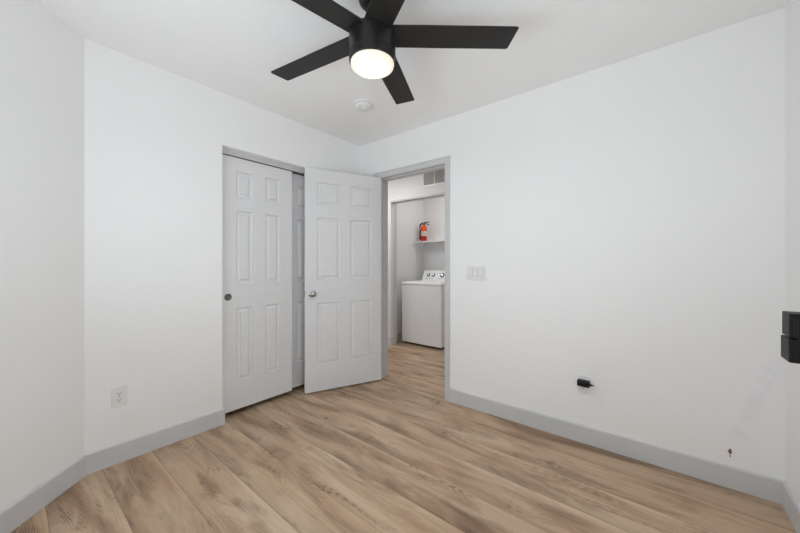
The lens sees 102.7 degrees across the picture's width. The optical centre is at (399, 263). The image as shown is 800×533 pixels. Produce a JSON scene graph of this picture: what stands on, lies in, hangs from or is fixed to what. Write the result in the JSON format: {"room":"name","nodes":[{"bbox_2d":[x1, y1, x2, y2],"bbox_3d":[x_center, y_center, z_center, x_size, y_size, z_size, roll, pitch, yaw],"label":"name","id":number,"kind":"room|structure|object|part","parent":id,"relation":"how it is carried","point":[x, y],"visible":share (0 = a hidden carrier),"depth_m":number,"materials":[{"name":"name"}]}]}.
{"room":"empty bedroom","nodes":[
{"label":"empty bedroom","id":0,"kind":"room"},
{"bbox_2d":[0,0,83,510],"bbox_3d":[-1.779,-0.040,1.350,0.120,2.440,0.873,0,0,-6],"label":"wall","id":1,"kind":"structure","parent":0,"point":[42,57],"depth_m":1.53,"materials":[{"name":"white paint"}]},
{"bbox_2d":[0,455,85,532],"bbox_3d":[-1.712,1.123,1.357,0.014,0.113,0.873,0,0,-6],"label":"baseboard","id":2,"kind":"structure","parent":1,"relation":"attached to","point":[21,510],"depth_m":1.53,"materials":[{"name":"grey paint"}]},
{"bbox_2d":[84,39,359,454],"bbox_3d":[-1.118,-0.040,2.686,0.120,2.440,2.287,0,0,39],"label":"wall","id":3,"kind":"structure","parent":0,"point":[155,137],"depth_m":2.05,"materials":[{"name":"white paint"}]},
{"bbox_2d":[111,385,126,407],"bbox_3d":[-1.668,0.791,1.903,0.009,0.116,0.072,0,0,39],"label":"wall outlet","id":4,"kind":"object","parent":3,"relation":"attached to","point":[119,394],"visible":1,"depth_m":1.90,"materials":[{"name":"white plastic"}]},
{"bbox_2d":[116,397,122,402],"bbox_3d":[-1.666,0.810,1.901,0.003,0.027,0.034,0,0,39],"label":"receptacle","id":5,"kind":"object","parent":4,"relation":"attached to","point":[118,399],"depth_m":1.90,"materials":[{"name":"white plastic"}]},
{"bbox_2d":[116,391,122,395],"bbox_3d":[-1.666,0.771,1.901,0.003,0.027,0.034,0,0,39],"label":"receptacle","id":6,"kind":"object","parent":4,"relation":"attached to","point":[118,393],"depth_m":1.90,"materials":[{"name":"white plastic"}]},
{"bbox_2d":[86,407,224,474],"bbox_3d":[-1.554,1.123,2.100,0.089,0.113,0.735,0,0,39],"label":"baseboard","id":7,"kind":"structure","parent":3,"relation":"attached to","point":[109,456],"depth_m":2.01,"materials":[{"name":"grey paint"}]},
{"bbox_2d":[222,147,303,174],"bbox_3d":[-1.010,-0.855,2.886,0.098,0.042,1.200,0,0,39],"label":"door track","id":8,"kind":"object","parent":3,"relation":"attached to","point":[225,151],"visible":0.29,"depth_m":2.65,"materials":[{"name":"grey paint"}]},
{"bbox_2d":[222,154,291,412],"bbox_3d":[-1.174,0.154,2.650,0.038,1.967,0.610,0,0,39],"label":"door","id":9,"kind":"structure","parent":8,"relation":"hanging from","point":[256,197],"depth_m":2.62,"materials":[{"name":"grey paint"}]},
{"bbox_3d":[-1.317,0.256,2.450,0.009,0.054,0.054,0,0,39],"label":"finger pull","id":10,"kind":"part","parent":9,"relation":"part of","materials":[{"name":"silver metal"}]},
{"bbox_2d":[292,173,303,387],"bbox_3d":[-0.853,0.154,3.119,0.038,1.967,0.610,0,0,39],"label":"door","id":11,"kind":"structure","parent":8,"relation":"hanging from","point":[297,180],"depth_m":2.99,"materials":[{"name":"grey paint"}]},
{"bbox_2d":[11,340,795,532],"bbox_3d":[-0.402,1.220,2.999,5.604,0.080,5.040,0,0,39],"label":"floor","id":12,"kind":"structure","parent":0,"point":[390,454],"depth_m":1.74,"materials":[{"name":"brown wood"}]},
{"bbox_2d":[402,270,444,349],"bbox_3d":[0.501,0.642,4.821,0.696,1.075,0.671,0,0,39],"label":"washing machine","id":13,"kind":"object","parent":12,"relation":"on","point":[423,301],"visible":0.66,"depth_m":4.55,"materials":[{"name":"white metal"}]},
{"bbox_3d":[0.501,0.288,4.821,0.696,0.040,0.671,0,0,39],"label":"panel","id":14,"kind":"part","parent":13,"relation":"part of","materials":[{"name":"white metal"}]},
{"bbox_3d":[0.456,0.266,4.765,0.590,0.012,0.435,0,0,39],"label":"lid","id":15,"kind":"part","parent":13,"relation":"part of","materials":[{"name":"white metal"}]},
{"bbox_2d":[397,200,423,332],"bbox_3d":[0.131,-0.040,5.159,0.060,2.440,0.930,0,0,39],"label":"wall","id":16,"kind":"structure","parent":0,"point":[410,257],"depth_m":5.12,"materials":[{"name":"paint"}]},
{"bbox_2d":[397,332,401,340],"bbox_3d":[0.141,1.123,5.112,0.014,0.113,0.870,0,0,39],"label":"baseboard","id":17,"kind":"structure","parent":16,"relation":"attached to","point":[399,335],"depth_m":4.92,"materials":[{"name":"grey paint"}]},
{"bbox_2d":[37,0,788,146],"bbox_3d":[-0.402,-1.310,2.999,5.604,0.100,5.040,0,0,39],"label":"ceiling","id":18,"kind":"structure","parent":0,"point":[232,48],"depth_m":1.84,"materials":[{"name":"paint"}]},
{"bbox_2d":[353,99,372,111],"bbox_3d":[-0.289,-1.234,2.516,0.152,0.051,0.152,0,0,39],"label":"smoke detector","id":19,"kind":"object","parent":18,"relation":"attached to","point":[362,105],"visible":1,"depth_m":2.48,"materials":[{"name":"white plastic"}]},
{"bbox_3d":[-0.289,-1.254,2.516,0.152,0.011,0.152,0,0,39],"label":"mounting plate","id":20,"kind":"part","parent":19,"relation":"part of","materials":[{"name":"white plastic"}]},
{"bbox_2d":[271,0,518,103],"bbox_3d":[-0.161,-1.074,1.471,1.262,0.372,1.278,0,0,39],"label":"ceiling fan","id":21,"kind":"object","parent":18,"relation":"hanging from","point":[371,44],"visible":1,"depth_m":1.45,"materials":[{"name":"black metal"}]},
{"bbox_3d":[-0.440,-1.052,1.660,0.583,0.042,0.122,0,0,32],"label":"blade","id":22,"kind":"part","parent":21,"relation":"part of","materials":[{"name":"black laminate"}]},
{"bbox_3d":[-0.411,-1.052,1.225,0.583,0.042,0.122,0,0,-40],"label":"blade","id":23,"kind":"part","parent":21,"relation":"part of","materials":[{"name":"black laminate"}]},
{"bbox_2d":[351,49,393,78],"bbox_3d":[-0.126,-0.903,1.462,0.197,0.028,0.197,0,0,39],"label":"diffuser","id":24,"kind":"object","parent":21,"relation":"attached to","point":[367,63],"depth_m":1.42,"materials":[{"name":"white glass"}]},
{"bbox_3d":[0.012,-1.052,1.118,0.122,0.042,0.583,0,0,-22],"label":"blade","id":25,"kind":"part","parent":21,"relation":"part of","materials":[{"name":"black laminate"}]},
{"bbox_3d":[-0.035,-1.052,1.822,0.122,0.042,0.583,0,0,14],"label":"blade","id":26,"kind":"part","parent":21,"relation":"part of","materials":[{"name":"black laminate"}]},
{"bbox_3d":[0.244,-1.052,1.487,0.583,0.042,0.122,0,0,-4],"label":"blade","id":27,"kind":"part","parent":21,"relation":"part of","materials":[{"name":"black laminate"}]},
{"bbox_2d":[388,174,444,337],"bbox_3d":[0.487,-0.040,4.196,5.484,2.440,0.120,0,0,39],"label":"wall","id":28,"kind":"structure","parent":0,"point":[408,187],"depth_m":4.59,"materials":[{"name":"paint"}]},
{"bbox_2d":[388,336,396,345],"bbox_3d":[-0.831,1.123,5.249,1.909,0.113,0.129,0,0,39],"label":"baseboard","id":29,"kind":"structure","parent":28,"relation":"attached to","point":[391,341],"depth_m":4.63,"materials":[{"name":"grey paint"}]},
{"bbox_2d":[393,204,396,336],"bbox_3d":[-0.074,0.081,4.682,0.014,1.972,0.070,0,0,39],"label":"trim","id":30,"kind":"structure","parent":28,"relation":"attached to","point":[394,205],"depth_m":4.66,"materials":[{"name":"grey paint"}]},
{"bbox_2d":[391,192,444,203],"bbox_3d":[0.498,-0.892,4.161,1.555,0.034,0.091,0,0,39],"label":"trim","id":31,"kind":"structure","parent":28,"relation":"attached to","point":[442,194],"depth_m":4.33,"materials":[{"name":"grey paint"}]},
{"bbox_2d":[422,169,444,186],"bbox_3d":[0.529,-1.135,4.079,0.592,0.232,0.009,0,0,39],"label":"air vent","id":32,"kind":"object","parent":28,"relation":"in","point":[436,177],"visible":0.34,"depth_m":4.16,"materials":[{"name":"white plastic"}]},
{"bbox_2d":[424,196,444,270],"bbox_3d":[1.070,-0.040,4.960,1.770,2.440,0.060,0,0,39],"label":"wall","id":33,"kind":"structure","parent":0,"point":[434,208],"depth_m":5.32,"materials":[{"name":"paint"}]},
{"bbox_2d":[413,240,444,245],"bbox_3d":[0.931,-0.332,4.827,1.600,0.063,0.320,0,0,39],"label":"wall shelf","id":34,"kind":"object","parent":33,"relation":"attached to","point":[436,242],"visible":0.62,"depth_m":5.21,"materials":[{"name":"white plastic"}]},
{"bbox_2d":[419,222,428,240],"bbox_3d":[0.398,-0.526,5.229,0.137,0.325,0.117,0,0,-40],"label":"fire extinguisher","id":35,"kind":"object","parent":34,"relation":"on","point":[423,233],"visible":0.93,"depth_m":5.20,"materials":[{"name":"red paint"}]},
{"bbox_2d":[360,7,784,480],"bbox_3d":[0.769,-0.040,2.554,3.222,2.440,0.120,0,0,39],"label":"wall","id":36,"kind":"structure","parent":0,"point":[625,219],"depth_m":1.94,"materials":[{"name":"white paint"}]},
{"bbox_2d":[374,156,449,401],"bbox_3d":[0.124,0.127,3.079,0.889,2.107,0.160,0,0,39],"label":"door frame","id":37,"kind":"structure","parent":36,"relation":"attached to","point":[384,180],"depth_m":3.08,"materials":[{"name":"grey paint"}]},
{"bbox_2d":[304,167,380,393],"bbox_3d":[-0.528,0.150,3.071,0.774,2.035,0.158,0,0,-28],"label":"door","id":38,"kind":"structure","parent":37,"relation":"attached to","point":[342,211],"depth_m":3.03,"materials":[{"name":"grey paint"}]},
{"bbox_3d":[-0.783,0.272,2.878,0.064,0.064,0.062,0,0,-28],"label":"knob","id":39,"kind":"part","parent":38,"relation":"part of","materials":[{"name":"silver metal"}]},
{"bbox_2d":[467,265,485,279],"bbox_3d":[0.615,0.073,2.594,0.168,0.118,0.013,0,0,39],"label":"light switch","id":40,"kind":"object","parent":36,"relation":"attached to","point":[473,272],"visible":1,"depth_m":2.59,"materials":[{"name":"white plastic"}]},
{"bbox_2d":[577,374,589,393],"bbox_3d":[1.212,0.796,2.114,0.072,0.116,0.009,0,0,39],"label":"wall outlet","id":41,"kind":"object","parent":36,"relation":"attached to","point":[585,390],"visible":0.59,"depth_m":2.11,"materials":[{"name":"white plastic"}]},
{"bbox_2d":[577,379,593,387],"bbox_3d":[1.210,0.780,2.085,0.096,0.038,0.050,0,0,39],"label":"power adapter","id":42,"kind":"object","parent":41,"relation":"attached to","point":[580,382],"visible":1,"depth_m":2.07,"materials":[{"name":"black plastic"}]},
{"bbox_2d":[449,388,782,503],"bbox_3d":[1.156,1.123,2.155,1.878,0.113,0.014,0,0,39],"label":"baseboard","id":43,"kind":"structure","parent":36,"relation":"attached to","point":[751,483],"depth_m":1.93,"materials":[{"name":"grey paint"}]},
{"bbox_2d":[785,0,799,504],"bbox_3d":[1.080,-0.040,0.471,0.120,2.440,2.970,0,0,39],"label":"wall","id":44,"kind":"structure","parent":0,"point":[792,9],"depth_m":1.48,"materials":[{"name":"white paint"}]},
{"bbox_2d":[781,311,799,363],"bbox_3d":[1.571,0.287,1.248,0.093,0.190,0.108,0,0,39],"label":"wall fixture","id":45,"kind":"object","parent":44,"relation":"attached to","point":[790,341],"visible":1,"depth_m":1.23,"materials":[{"name":"black plastic"}]},
{"bbox_2d":[794,318,798,335],"bbox_3d":[1.539,0.241,1.205,0.073,0.067,0.001,0,0,39],"label":"grille","id":46,"kind":"object","parent":45,"relation":"attached to","point":[796,320],"depth_m":1.22,"materials":[{"name":"black plastic"}]},
{"bbox_2d":[782,481,799,532],"bbox_3d":[1.411,1.123,0.988,0.014,0.113,1.510,0,0,39],"label":"baseboard","id":47,"kind":"structure","parent":44,"relation":"attached to","point":[790,504],"depth_m":1.47,"materials":[{"name":"grey paint"}]}
]}

